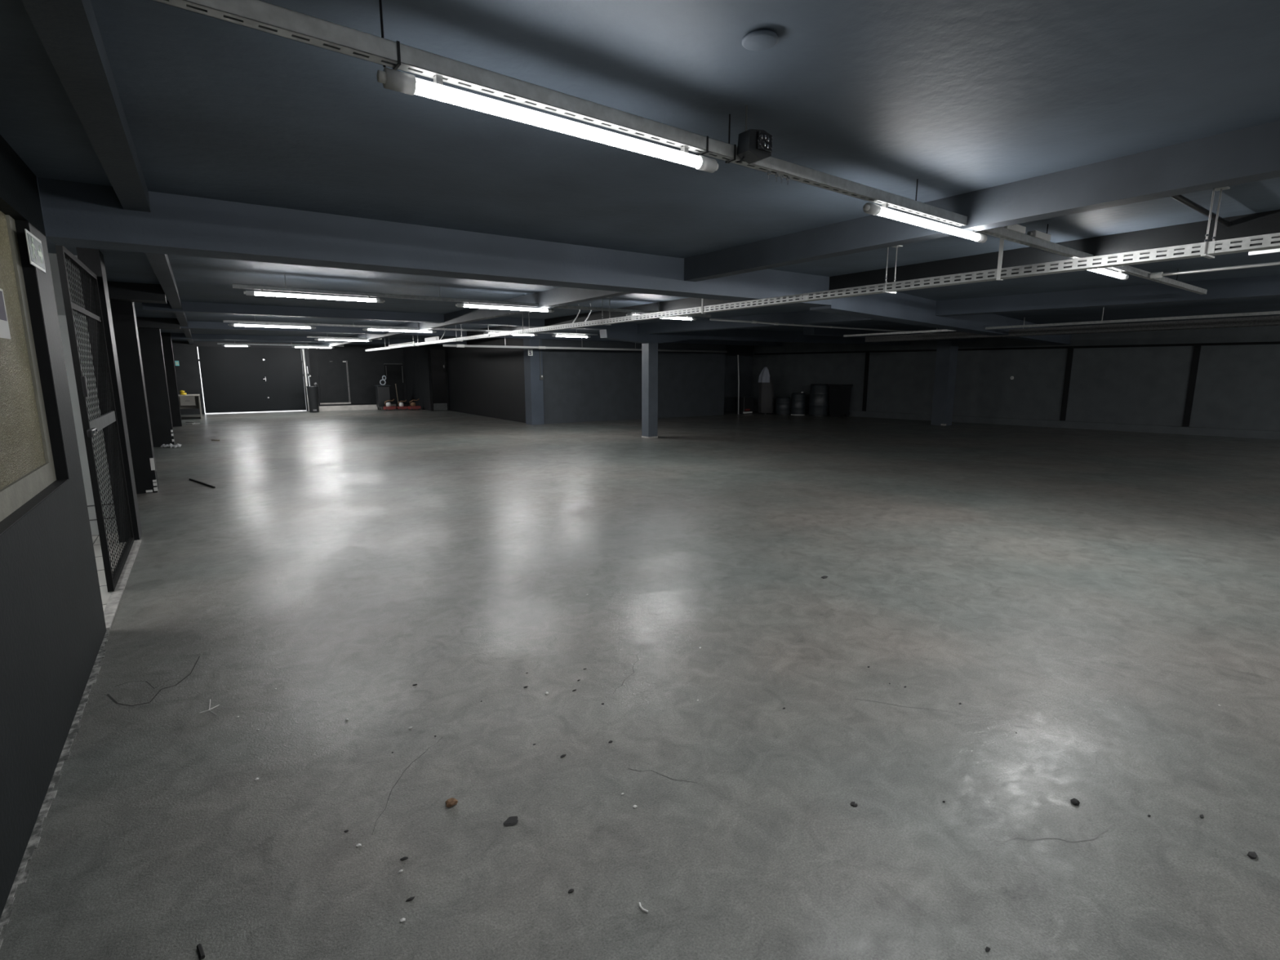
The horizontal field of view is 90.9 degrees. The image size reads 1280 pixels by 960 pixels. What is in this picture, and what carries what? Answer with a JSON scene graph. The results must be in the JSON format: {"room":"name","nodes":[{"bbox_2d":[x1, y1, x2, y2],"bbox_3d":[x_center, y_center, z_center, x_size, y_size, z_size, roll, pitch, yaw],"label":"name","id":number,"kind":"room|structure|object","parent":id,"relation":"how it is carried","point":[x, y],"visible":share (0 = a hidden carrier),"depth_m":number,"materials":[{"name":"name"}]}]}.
{"room":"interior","nodes":[
{"label":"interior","id":0,"kind":"room"},
{"bbox_2d":[0,134,106,918],"bbox_3d":[0.326,0.573,-1.685,0.150,2.650,13.130,-7,12,-34],"label":"wall","id":1,"kind":"structure","parent":0,"point":[53,628],"depth_m":2.70,"materials":[{"name":"paint"}]},
{"bbox_2d":[0,210,68,535],"bbox_3d":[-2.098,-0.394,1.795,0.083,1.320,3.600,-7,12,-34],"label":"bulletin board","id":2,"kind":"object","parent":1,"relation":"in","point":[33,463],"depth_m":3.04,"materials":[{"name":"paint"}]},
{"bbox_2d":[0,288,10,339],"bbox_3d":[-2.824,-0.738,2.780,0.002,0.220,0.220,-7,12,-34],"label":"paper notice","id":3,"kind":"object","parent":2,"relation":"attached to","point":[4,326],"visible":1,"depth_m":2.82,"materials":[{"name":"white paper"}]},
{"bbox_2d":[0,290,7,320],"bbox_3d":[-2.824,-0.773,2.775,0.001,0.130,0.180,-7,12,-34],"label":"print","id":4,"kind":"object","parent":3,"relation":"attached to","point":[3,317],"depth_m":2.82,"materials":[{"name":"purple"}]},
{"bbox_2d":[24,228,45,272],"bbox_3d":[-3.107,-1.173,3.240,0.007,0.164,0.360,-7,12,-34],"label":"paper notice","id":5,"kind":"object","parent":1,"relation":"attached to","point":[34,247],"visible":1,"depth_m":3.21,"materials":[{"name":"white paper"}]},
{"bbox_2d":[48,253,84,315],"bbox_3d":[-2.786,0.104,1.004,1.900,2.650,11.350,-7,12,-34],"label":"wall","id":6,"kind":"structure","parent":0,"point":[52,257],"depth_m":5.80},
{"bbox_2d":[57,315,117,535],"bbox_3d":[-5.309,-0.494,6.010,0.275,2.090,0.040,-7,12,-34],"label":"door","id":7,"kind":"structure","parent":6,"relation":"in","point":[62,318],"depth_m":6.02,"materials":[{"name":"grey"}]},
{"bbox_2d":[171,340,431,414],"bbox_3d":[-12.972,-3.929,24.161,8.850,2.650,3.950,-7,12,-34],"label":"wall","id":8,"kind":"structure","parent":0,"point":[366,370],"depth_m":26.21,"materials":[{"name":"paint"}]},
{"bbox_2d":[197,346,306,413],"bbox_3d":[-14.771,-3.845,24.120,3.380,2.442,0.091,-7,12,-34],"label":"door","id":9,"kind":"structure","parent":8,"relation":"in","point":[234,379],"depth_m":24.06,"materials":[{"name":"paint"}]},
{"bbox_2d":[317,360,351,404],"bbox_3d":[-12.820,-4.084,26.361,1.180,1.800,0.100,-7,12,-34],"label":"door","id":10,"kind":"structure","parent":8,"relation":"in","point":[334,382],"depth_m":26.38,"materials":[{"name":"paint"}]},
{"bbox_2d":[383,363,404,402],"bbox_3d":[-10.820,-4.275,27.719,0.770,1.670,0.060,-7,12,-34],"label":"door","id":11,"kind":"structure","parent":8,"relation":"in","point":[393,373],"depth_m":27.73,"materials":[{"name":"black paint"}]},
{"bbox_2d":[427,344,449,411],"bbox_3d":[-7.929,-4.100,25.145,0.900,2.650,0.200,-7,12,-34],"label":"door frame","id":12,"kind":"structure","parent":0,"point":[440,347],"depth_m":24.94,"materials":[{"name":"black paint"}]},
{"bbox_2d":[430,349,447,411],"bbox_3d":[-7.994,-3.954,25.033,0.560,2.400,0.070,-7,12,-34],"label":"door","id":13,"kind":"structure","parent":12,"relation":"in","point":[437,356],"depth_m":25.03,"materials":[{"name":"black paint"}]},
{"bbox_2d":[446,337,525,422],"bbox_3d":[-5.393,-3.567,22.080,0.230,2.650,7.800,-7,12,-34],"label":"wall","id":14,"kind":"structure","parent":0,"point":[489,382],"depth_m":21.57,"materials":[{"name":"black paint"}]},
{"bbox_2d":[0,408,1279,959],"bbox_3d":[2.573,-0.919,15.161,27.700,0.208,38.800,-7,12,-34],"label":"floor","id":15,"kind":"structure","parent":0,"point":[1095,597],"depth_m":3.10,"materials":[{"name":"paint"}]},
{"bbox_2d":[0,629,109,947],"bbox_3d":[-2.144,1.229,2.255,0.034,0.004,4.140,-7,12,-34],"label":"edging","id":16,"kind":"object","parent":15,"relation":"on","point":[21,877],"visible":1,"depth_m":2.38,"materials":[{"name":"grey concrete"}]},
{"bbox_2d":[75,247,142,542],"bbox_3d":[-4.915,-0.741,5.854,0.150,2.650,0.320,-7,12,-34],"label":"pillar","id":17,"kind":"structure","parent":15,"relation":"on","point":[93,259],"depth_m":5.75,"materials":[{"name":"black metal"}]},
{"bbox_2d":[54,244,134,591],"bbox_3d":[-4.264,-0.486,5.004,0.068,2.400,1.790,-7,12,-34],"label":"gate","id":18,"kind":"object","parent":17,"relation":"attached to","point":[91,428],"visible":1,"depth_m":4.81,"materials":[{"name":"black metal"}]},
{"bbox_2d":[103,539,141,630],"bbox_3d":[-4.059,0.755,4.950,0.065,0.014,2.520,-7,12,-34],"label":"threshold","id":19,"kind":"object","parent":15,"relation":"on","point":[110,610],"visible":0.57,"depth_m":4.64,"materials":[{"name":"concrete"}]},
{"bbox_2d":[110,301,159,493],"bbox_3d":[-6.717,-1.140,8.146,0.504,2.650,0.324,-7,12,-34],"label":"pillar","id":20,"kind":"structure","parent":15,"relation":"on","point":[123,313],"depth_m":8.12,"materials":[{"name":"black paint"}]},
{"bbox_2d":[137,328,174,447],"bbox_3d":[-10.265,-2.029,13.251,0.504,2.650,0.324,-7,12,-34],"label":"pillar","id":21,"kind":"structure","parent":15,"relation":"on","point":[150,339],"depth_m":13.18,"materials":[{"name":"black paint"}]},
{"bbox_2d":[160,443,181,447],"bbox_3d":[-9.876,-0.731,13.261,0.419,0.085,0.165,1,10,4],"label":"plastic","id":22,"kind":"object","parent":15,"relation":"on","point":[170,445],"visible":1,"depth_m":13.23,"materials":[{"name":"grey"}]},
{"bbox_2d":[160,332,182,426],"bbox_3d":[-13.601,-2.864,18.047,0.500,2.650,0.320,-7,12,-34],"label":"pillar","id":23,"kind":"structure","parent":15,"relation":"on","point":[166,336],"depth_m":18.00,"materials":[{"name":"black paint"}]},
{"bbox_2d":[177,394,202,418],"bbox_3d":[-15.350,-2.466,21.195,0.940,0.785,1.300,-7,12,-34],"label":"desk","id":24,"kind":"object","parent":15,"relation":"on","point":[188,401],"visible":0.59,"depth_m":20.83,"materials":[{"name":"grey laminate"}]},
{"bbox_2d":[196,943,204,959],"bbox_3d":[-1.223,1.313,1.753,0.012,0.010,0.051,-10,14,-44],"label":"stub","id":25,"kind":"object","parent":15,"relation":"on","point":[199,947],"visible":1,"depth_m":1.75,"materials":[{"name":"black"}]},
{"bbox_2d":[302,348,309,411],"bbox_3d":[-13.243,-3.958,24.974,0.094,2.431,0.154,-7,12,-34],"label":"pole","id":26,"kind":"object","parent":15,"relation":"on","point":[303,349],"visible":0.91,"depth_m":24.90,"materials":[{"name":"white metal"}]},
{"bbox_2d":[306,386,319,412],"bbox_3d":[-12.602,-3.113,24.284,0.410,1.000,0.410,-7,12,-34],"label":"bin","id":27,"kind":"object","parent":15,"relation":"on","point":[312,391],"visible":1,"depth_m":24.15,"materials":[{"name":"black plastic"}]},
{"bbox_2d":[319,404,395,411],"bbox_3d":[-11.535,-2.965,25.764,2.980,0.200,0.039,-7,12,-34],"label":"step","id":28,"kind":"structure","parent":15,"relation":"on","point":[322,408],"depth_m":25.56,"materials":[{"name":"paint"}]},
{"bbox_2d":[319,402,409,408],"bbox_3d":[-11.614,-3.103,26.559,3.760,0.200,1.380,-7,12,-34],"label":"platform","id":29,"kind":"object","parent":15,"relation":"on","point":[406,404],"visible":0.21,"depth_m":26.20,"materials":[{"name":"paint"}]},
{"bbox_2d":[374,385,391,409],"bbox_3d":[-10.561,-3.394,25.899,0.540,1.000,0.440,-7,12,-34],"label":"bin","id":30,"kind":"object","parent":15,"relation":"on","point":[382,392],"visible":0.73,"depth_m":25.71,"materials":[{"name":"black plastic"}]},
{"bbox_2d":[382,399,395,410],"bbox_3d":[-10.145,-3.050,25.504,0.440,0.454,0.330,-7,12,-34],"label":"machine","id":31,"kind":"object","parent":15,"relation":"on","point":[388,406],"visible":1,"depth_m":25.41,"materials":[{"name":"red metal"}]},
{"bbox_2d":[396,400,408,410],"bbox_3d":[-9.732,-3.077,25.786,0.396,0.410,0.330,-7,12,-34],"label":"machine","id":32,"kind":"object","parent":15,"relation":"on","point":[401,406],"visible":1,"depth_m":25.70,"materials":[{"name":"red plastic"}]},
{"bbox_2d":[408,398,421,410],"bbox_3d":[-9.233,-3.095,25.761,0.440,0.454,0.330,-7,12,-34],"label":"machine","id":33,"kind":"object","parent":15,"relation":"on","point":[412,406],"visible":1,"depth_m":25.67,"materials":[{"name":"red metal"}]},
{"bbox_2d":[444,797,457,807],"bbox_3d":[-0.704,1.201,2.350,0.046,0.022,0.037,-7,12,-34],"label":"lump","id":34,"kind":"object","parent":15,"relation":"on","point":[451,802],"visible":1,"depth_m":2.34,"materials":[{"name":"brown stone"}]},
{"bbox_2d":[502,816,518,826],"bbox_3d":[-0.464,1.227,2.265,0.053,0.004,0.046,-1,10,-4],"label":"stone","id":35,"kind":"object","parent":15,"relation":"on","point":[512,820],"visible":1,"depth_m":2.26,"materials":[{"name":"black stone"}]},
{"bbox_2d":[523,338,544,425],"bbox_3d":[-3.169,-2.991,18.774,0.390,2.650,0.450,-7,12,-34],"label":"pillar","id":36,"kind":"structure","parent":15,"relation":"on","point":[534,391],"depth_m":18.63,"materials":[{"name":"grey paint"}]},
{"bbox_2d":[641,342,657,438],"bbox_3d":[0.234,-2.149,15.080,0.280,2.260,0.290,-7,12,-34],"label":"pillar","id":37,"kind":"structure","parent":15,"relation":"on","point":[649,350],"depth_m":14.98,"materials":[{"name":"paint"}]},
{"bbox_2d":[737,355,739,413],"bbox_3d":[3.620,-3.515,23.216,0.125,2.159,0.060,-1,10,-5],"label":"pole","id":38,"kind":"object","parent":15,"relation":"on","point":[737,355],"visible":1,"depth_m":23.21,"materials":[{"name":"grey metal"}]},
{"bbox_2d":[736,395,754,413],"bbox_3d":[3.927,-2.805,23.505,0.550,0.660,0.470,-7,12,-34],"label":"crate","id":39,"kind":"object","parent":15,"relation":"on","point":[746,402],"visible":1,"depth_m":23.34,"materials":[{"name":"black plastic"}]},
{"bbox_2d":[758,367,774,413],"bbox_3d":[4.707,-3.325,23.405,0.724,1.720,0.636,-7,12,-34],"label":"gas cylinder","id":40,"kind":"object","parent":15,"relation":"on","point":[766,393],"visible":1,"depth_m":23.21,"materials":[{"name":"grey metal"}]},
{"bbox_2d":[775,396,791,414],"bbox_3d":[5.233,-2.712,23.032,0.536,0.640,0.536,-7,12,-34],"label":"drum","id":41,"kind":"object","parent":15,"relation":"on","point":[782,404],"visible":1,"depth_m":22.83,"materials":[{"name":"grey"}]},
{"bbox_2d":[791,391,805,415],"bbox_3d":[5.740,-2.781,22.844,0.515,0.840,0.515,-7,12,-34],"label":"drum","id":42,"kind":"object","parent":15,"relation":"on","point":[797,399],"visible":1,"depth_m":22.65,"materials":[{"name":"grey"}]},
{"bbox_2d":[808,383,829,416],"bbox_3d":[6.391,-2.856,22.459,0.700,1.120,0.700,-7,12,-34],"label":"drum","id":43,"kind":"object","parent":15,"relation":"on","point":[819,399],"visible":0.96,"depth_m":22.19,"materials":[{"name":"grey"}]},
{"bbox_2d":[827,384,853,417],"bbox_3d":[6.980,-2.780,22.020,0.630,1.120,0.580,-7,12,-34],"label":"bin","id":44,"kind":"object","parent":15,"relation":"on","point":[839,394],"visible":1,"depth_m":21.84,"materials":[{"name":"black plastic"}]},
{"bbox_2d":[930,340,958,425],"bbox_3d":[8.970,-2.844,18.542,0.405,2.440,0.425,-7,12,-34],"label":"pillar","id":45,"kind":"structure","parent":15,"relation":"on","point":[946,358],"depth_m":18.41,"materials":[{"name":"paint"}]},
{"bbox_2d":[1247,851,1257,858],"bbox_3d":[2.047,1.252,2.104,0.040,0.012,0.023,-7,12,-34],"label":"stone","id":46,"kind":"object","parent":15,"relation":"on","point":[1252,855],"visible":1,"depth_m":2.10,"materials":[{"name":"black stone"}]},
{"bbox_2d":[0,0,1279,346],"bbox_3d":[2.573,-3.714,14.674,27.700,0.218,38.800,-7,12,-34],"label":"ceiling","id":47,"kind":"structure","parent":0,"point":[956,97],"depth_m":2.68,"materials":[{"name":"paint"}]},
{"bbox_2d":[21,0,194,344],"bbox_3d":[-5.893,-2.383,7.914,0.127,0.120,36.600,-7,12,-34],"label":"ceiling beam","id":48,"kind":"structure","parent":47,"relation":"attached to","point":[68,32],"depth_m":2.19,"materials":[{"name":"paint"}]},
{"bbox_2d":[106,280,167,303],"bbox_3d":[-6.379,-2.315,7.755,0.855,0.200,0.370,-7,12,-34],"label":"ceiling beam","id":49,"kind":"structure","parent":47,"relation":"attached to","point":[117,291],"depth_m":7.71,"materials":[{"name":"paint"}]},
{"bbox_2d":[136,316,180,328],"bbox_3d":[-9.932,-3.205,12.868,0.855,0.200,0.350,-7,12,-34],"label":"ceiling beam","id":50,"kind":"structure","parent":47,"relation":"attached to","point":[142,322],"depth_m":12.77,"materials":[{"name":"paint"}]},
{"bbox_2d":[217,340,343,346],"bbox_3d":[-12.555,-4.832,22.172,3.900,0.188,0.042,-7,12,-34],"label":"channel","id":51,"kind":"object","parent":47,"relation":"hanging from","point":[234,340],"visible":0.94,"depth_m":21.95,"materials":[{"name":"metal"}]},
{"bbox_2d":[170,333,466,345],"bbox_3d":[-9.934,-4.566,20.534,8.650,0.150,0.300,-7,12,-34],"label":"ceiling beam","id":52,"kind":"structure","parent":47,"relation":"attached to","point":[174,335],"depth_m":19.48,"materials":[{"name":"grey paint"}]},
{"bbox_2d":[306,336,382,339],"bbox_3d":[-8.140,-3.999,17.389,1.900,0.188,0.042,-7,12,-34],"label":"channel","id":53,"kind":"object","parent":47,"relation":"hanging from","point":[307,336],"visible":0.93,"depth_m":17.28,"materials":[{"name":"metal"}]},
{"bbox_2d":[314,337,372,342],"bbox_3d":[-8.177,-3.868,17.386,1.456,0.068,0.052,-7,12,-34],"label":"tube light","id":54,"kind":"object","parent":53,"relation":"attached to","point":[321,339],"visible":1,"depth_m":17.37,"materials":[{"name":"white plastic"}]},
{"bbox_2d":[222,318,597,335],"bbox_3d":[-4.332,-3.349,13.654,7.900,0.188,0.042,-7,12,-34],"label":"channel","id":55,"kind":"object","parent":47,"relation":"hanging from","point":[224,321],"visible":0.87,"depth_m":12.89,"materials":[{"name":"metal"}]},
{"bbox_2d":[227,322,315,328],"bbox_3d":[-6.939,-2.916,11.917,1.446,0.068,0.052,-7,12,-34],"label":"tube light","id":56,"kind":"object","parent":55,"relation":"attached to","point":[229,324],"visible":1,"depth_m":11.87,"materials":[{"name":"white plastic"}]},
{"bbox_2d":[362,327,435,333],"bbox_3d":[-5.025,-3.141,13.208,1.486,0.068,0.052,-7,12,-34],"label":"tube light","id":57,"kind":"object","parent":55,"relation":"attached to","point":[363,329],"visible":0.98,"depth_m":13.17,"materials":[{"name":"white plastic"}]},
{"bbox_2d":[551,333,591,337],"bbox_3d":[-1.672,-3.520,15.386,1.056,0.068,0.052,-7,12,-34],"label":"tube light","id":58,"kind":"object","parent":55,"relation":"attached to","point":[557,335],"visible":1,"depth_m":15.35,"materials":[{"name":"white plastic"}]},
{"bbox_2d":[36,177,831,306],"bbox_3d":[-0.649,-1.865,5.489,6.700,0.310,0.315,-7,12,-34],"label":"ceiling beam","id":59,"kind":"structure","parent":47,"relation":"attached to","point":[75,214],"depth_m":4.43,"materials":[{"name":"grey paint"}]},
{"bbox_2d":[231,273,711,317],"bbox_3d":[-1.583,-2.455,8.523,6.650,0.188,0.042,-7,12,-34],"label":"channel","id":60,"kind":"object","parent":47,"relation":"hanging from","point":[234,286],"visible":0.87,"depth_m":7.76,"materials":[{"name":"metal"}]},
{"bbox_2d":[244,289,384,302],"bbox_3d":[-3.655,-2.085,7.148,1.436,0.068,0.052,-7,12,-34],"label":"tube light","id":61,"kind":"object","parent":60,"relation":"attached to","point":[246,292],"visible":1,"depth_m":7.10,"materials":[{"name":"white plastic"}]},
{"bbox_2d":[244,290,254,295],"bbox_3d":[-4.207,-2.013,6.777,0.098,0.052,0.052,-7,12,-34],"label":"socket","id":62,"kind":"object","parent":61,"relation":"attached to","point":[247,292],"depth_m":6.76,"materials":[{"name":"white plastic"}]},
{"bbox_2d":[455,302,554,312],"bbox_3d":[-1.777,-2.306,8.414,1.386,0.068,0.052,-7,12,-34],"label":"tube light","id":63,"kind":"object","parent":60,"relation":"attached to","point":[458,304],"visible":0.98,"depth_m":8.37,"materials":[{"name":"white plastic"}]},
{"bbox_2d":[663,315,696,320],"bbox_3d":[0.626,-2.583,10.036,0.641,0.061,0.052,-7,12,-34],"label":"tube light","id":64,"kind":"object","parent":60,"relation":"attached to","point":[679,317],"depth_m":10.06,"materials":[{"name":"white plastic"}]},
{"bbox_2d":[180,320,782,346],"bbox_3d":[-2.471,-4.245,18.690,18.850,0.150,0.280,-7,12,-34],"label":"ceiling beam","id":65,"kind":"structure","parent":47,"relation":"attached to","point":[191,324],"depth_m":16.23,"materials":[{"name":"grey paint"}]},
{"bbox_2d":[142,300,909,345],"bbox_3d":[0.548,-3.479,15.066,19.650,0.415,0.300,-7,12,-34],"label":"ceiling beam","id":66,"kind":"structure","parent":47,"relation":"attached to","point":[628,332],"depth_m":12.77,"materials":[{"name":"grey paint"}]},
{"bbox_2d":[443,336,727,352],"bbox_3d":[-1.045,-4.139,18.974,9.800,0.456,0.081,-7,12,-34],"label":"pipe","id":67,"kind":"object","parent":47,"relation":"hanging from","point":[444,345],"visible":0.87,"depth_m":18.24,"materials":[{"name":"black metal"}]},
{"bbox_2d":[152,0,1207,294],"bbox_3d":[2.451,-1.681,4.182,10.200,0.222,0.060,-8,12,-37],"label":"lighting trunking","id":68,"kind":"object","parent":47,"relation":"hanging from","point":[258,15],"visible":0.92,"depth_m":2.05,"materials":[{"name":"metal"}]},
{"bbox_2d":[377,66,718,173],"bbox_3d":[-0.214,-1.219,2.177,1.326,0.068,0.053,-8,12,-37],"label":"tube light","id":69,"kind":"object","parent":68,"relation":"attached to","point":[391,79],"visible":1,"depth_m":2.05,"materials":[{"name":"white plastic"}]},
{"bbox_2d":[377,66,416,95],"bbox_3d":[-0.701,-1.148,1.810,0.100,0.052,0.056,-7,12,-34],"label":"socket","id":70,"kind":"object","parent":69,"relation":"attached to","point":[391,79],"depth_m":1.80,"materials":[{"name":"white plastic"}]},
{"bbox_2d":[694,155,718,173],"bbox_3d":[0.273,-1.276,2.547,0.100,0.052,0.056,-7,12,-34],"label":"socket","id":71,"kind":"object","parent":69,"relation":"attached to","point":[707,164],"depth_m":2.52,"materials":[{"name":"white plastic"}]},
{"bbox_2d":[862,202,987,243],"bbox_3d":[1.669,-1.468,3.603,1.306,0.068,0.052,-8,12,-37],"label":"tube light","id":72,"kind":"object","parent":68,"relation":"attached to","point":[870,208],"visible":0.99,"depth_m":3.50,"materials":[{"name":"white plastic"}]},
{"bbox_2d":[862,202,880,215],"bbox_3d":[1.190,-1.397,3.242,0.100,0.052,0.056,-7,12,-34],"label":"socket","id":73,"kind":"object","parent":72,"relation":"attached to","point":[870,208],"depth_m":3.22,"materials":[{"name":"white plastic"}]},
{"bbox_2d":[974,232,987,243],"bbox_3d":[2.148,-1.523,3.966,0.100,0.052,0.056,-7,12,-34],"label":"socket","id":74,"kind":"object","parent":72,"relation":"attached to","point":[982,238],"depth_m":3.94,"materials":[{"name":"white plastic"}]},
{"bbox_2d":[1003,224,1026,233],"bbox_3d":[2.485,-1.681,4.203,0.350,0.045,0.060,-8,12,-37],"label":"junction box","id":75,"kind":"object","parent":68,"relation":"on","point":[1017,228],"visible":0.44,"depth_m":4.18,"materials":[{"name":"white plastic"}]},
{"bbox_2d":[1026,230,1050,241],"bbox_3d":[2.826,-1.726,4.461,0.330,0.045,0.060,-8,12,-37],"label":"junction box","id":76,"kind":"object","parent":68,"relation":"on","point":[1036,233],"visible":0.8,"depth_m":4.40,"materials":[{"name":"white plastic"}]},
{"bbox_2d":[1067,257,1128,279],"bbox_3d":[3.817,-1.751,5.230,1.346,0.068,0.053,-8,12,-37],"label":"tube light","id":77,"kind":"object","parent":68,"relation":"attached to","point":[1104,271],"visible":0.59,"depth_m":5.38,"materials":[{"name":"white"}]},
{"bbox_2d":[1120,273,1128,279],"bbox_3d":[4.312,-1.809,5.606,0.100,0.052,0.056,-7,12,-34],"label":"socket","id":78,"kind":"object","parent":77,"relation":"attached to","point":[1126,277],"depth_m":5.58,"materials":[{"name":"white plastic"}]},
{"bbox_2d":[1150,261,1279,278],"bbox_3d":[5.770,-1.686,4.563,0.059,0.050,3.376,-7,12,-34],"label":"conduit pipe","id":79,"kind":"object","parent":68,"relation":"attached to","point":[1159,274],"visible":1,"depth_m":5.58,"materials":[{"name":"silver metal"}]},
{"bbox_2d":[736,105,772,164],"bbox_3d":[0.473,-1.412,2.586,0.130,0.206,0.086,-7,12,-34],"label":"box","id":80,"kind":"object","parent":47,"relation":"hanging from","point":[754,145],"visible":1,"depth_m":2.56,"materials":[{"name":"black plastic"}]},
{"bbox_2d":[317,120,1279,348],"bbox_3d":[-2.439,-2.748,10.252,0.140,0.204,36.600,-7,12,-34],"label":"ceiling beam","id":81,"kind":"structure","parent":47,"relation":"attached to","point":[1252,153],"depth_m":3.56,"materials":[{"name":"paint"}]},
{"bbox_2d":[291,346,334,348],"bbox_3d":[-11.783,-4.796,22.714,1.376,0.068,0.052,-7,12,-34],"label":"tube light","id":82,"kind":"object","parent":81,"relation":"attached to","point":[291,346],"visible":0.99,"depth_m":22.61,"materials":[{"name":"white"}]},
{"bbox_2d":[364,186,1279,351],"bbox_3d":[-2.421,-2.948,11.960,0.200,0.396,26.214,-7,12,-34],"label":"tray","id":83,"kind":"object","parent":47,"relation":"hanging from","point":[1207,249],"visible":0.99,"depth_m":4.73,"materials":[{"name":"metal"}]},
{"bbox_2d":[388,336,439,346],"bbox_3d":[-6.485,-3.904,17.818,0.080,0.102,5.000,-7,12,-34],"label":"tube light","id":84,"kind":"object","parent":83,"relation":"on","point":[434,338],"visible":0.82,"depth_m":16.45,"materials":[{"name":"white plastic"}]},
{"bbox_2d":[466,209,1279,339],"bbox_3d":[2.464,-2.146,6.875,0.145,0.230,25.400,-7,12,-34],"label":"ceiling beam","id":85,"kind":"structure","parent":47,"relation":"attached to","point":[1266,222],"depth_m":5.46,"materials":[{"name":"paint"}]},
{"bbox_2d":[483,331,537,336],"bbox_3d":[-2.968,-3.368,14.512,1.316,0.068,0.052,-7,12,-34],"label":"tube light","id":86,"kind":"object","parent":85,"relation":"attached to","point":[531,334],"visible":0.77,"depth_m":14.68,"materials":[{"name":"white plastic"}]},
{"bbox_2d":[803,326,975,342],"bbox_3d":[6.988,-3.918,16.987,7.200,0.210,0.330,-7,12,-34],"label":"ceiling beam","id":87,"kind":"structure","parent":47,"relation":"attached to","point":[810,331],"depth_m":15.54,"materials":[{"name":"grey paint"}]},
{"bbox_2d":[809,291,1071,344],"bbox_3d":[7.004,-3.065,12.484,0.308,0.345,14.350,9,13,42],"label":"ceiling beam","id":88,"kind":"structure","parent":47,"relation":"attached to","point":[901,308],"depth_m":9.24,"materials":[{"name":"grey paint"}]},
{"bbox_2d":[637,274,1279,333],"bbox_3d":[7.200,-2.196,7.131,0.296,0.220,20.788,-9,13,-43],"label":"ceiling beam","id":89,"kind":"structure","parent":47,"relation":"attached to","point":[1267,286],"depth_m":8.60,"materials":[{"name":"grey paint"}]},
{"bbox_2d":[709,318,942,333],"bbox_3d":[4.130,-2.998,12.399,7.200,0.054,0.046,-7,12,-34],"label":"conduit pipe","id":90,"kind":"object","parent":89,"relation":"attached to","point":[710,319],"visible":0.93,"depth_m":11.68,"materials":[{"name":"grey metal"}]},
{"bbox_2d":[843,306,1279,337],"bbox_3d":[7.549,-2.645,9.953,0.056,0.305,10.400,-7,12,-34],"label":"tray","id":91,"kind":"object","parent":47,"relation":"hanging from","point":[1270,313],"visible":0.88,"depth_m":10.11,"materials":[{"name":"metal"}]},
{"bbox_2d":[865,315,1279,342],"bbox_3d":[8.824,-2.830,11.176,0.356,0.360,11.000,-7,12,-34],"label":"pipe","id":92,"kind":"object","parent":47,"relation":"hanging from","point":[1267,320],"visible":0.99,"depth_m":11.43,"materials":[{"name":"metal"}]},
{"bbox_2d":[1171,195,1231,226],"bbox_3d":[3.313,-1.678,3.807,1.952,0.030,0.032,-7,12,-36],"label":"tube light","id":93,"kind":"object","parent":47,"relation":"attached to","point":[1185,201],"visible":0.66,"depth_m":3.93,"materials":[{"name":"black metal"}]},
{"bbox_2d":[1248,248,1279,255],"bbox_3d":[4.773,-1.655,4.044,0.034,0.226,1.250,-7,12,-34],"label":"tube light","id":94,"kind":"object","parent":47,"relation":"hanging from","point":[1277,250],"visible":0.75,"depth_m":4.50,"materials":[{"name":"white plastic"}]},
{"bbox_2d":[542,339,752,423],"bbox_3d":[1.191,-3.617,22.372,11.430,2.650,1.350,-7,12,-34],"label":"wall","id":95,"kind":"structure","parent":0,"point":[580,385],"depth_m":20.59,"materials":[{"name":"paint"}]},
{"bbox_2d":[751,344,1279,431],"bbox_3d":[14.074,-2.454,15.690,0.197,2.650,27.368,-10,14,-44],"label":"wall","id":96,"kind":"structure","parent":0,"point":[1237,387],"depth_m":17.59,"materials":[{"name":"paint"}]},
{"bbox_2d":[862,352,869,411],"bbox_3d":[7.819,-3.390,21.796,0.034,2.000,0.128,-10,14,-44],"label":"batten","id":97,"kind":"object","parent":96,"relation":"attached to","point":[867,354],"visible":1,"depth_m":21.78,"materials":[{"name":"black paint"}]},
{"bbox_2d":[753,325,1279,353],"bbox_3d":[12.223,-3.859,17.172,0.049,0.390,21.956,-10,14,-44],"label":"ceiling beam","id":98,"kind":"structure","parent":96,"relation":"attached to","point":[1267,333],"depth_m":16.92,"materials":[{"name":"paint"}]},
{"bbox_2d":[753,405,1279,439],"bbox_3d":[12.202,-1.531,17.563,0.098,0.190,21.965,-10,14,-44],"label":"baseboard","id":99,"kind":"structure","parent":96,"relation":"attached to","point":[1264,434],"depth_m":17.29,"materials":[{"name":"paint"}]},
{"bbox_2d":[754,341,1279,355],"bbox_3d":[12.235,-3.639,17.219,0.020,0.060,21.951,-10,14,-44],"label":"trim","id":100,"kind":"structure","parent":96,"relation":"attached to","point":[1272,342],"depth_m":17.62,"materials":[{"name":"black paint"}]},
{"bbox_2d":[1059,348,1073,420],"bbox_3d":[11.965,-2.669,17.656,0.034,2.000,0.128,-10,14,-44],"label":"batten","id":101,"kind":"object","parent":96,"relation":"attached to","point":[1070,351],"visible":1,"depth_m":17.64,"materials":[{"name":"black paint"}]},
{"bbox_2d":[1182,346,1200,426],"bbox_3d":[13.834,-2.344,15.788,0.034,2.000,0.128,-10,14,-44],"label":"batten","id":102,"kind":"object","parent":96,"relation":"attached to","point":[1196,354],"visible":1,"depth_m":15.78,"materials":[{"name":"black paint"}]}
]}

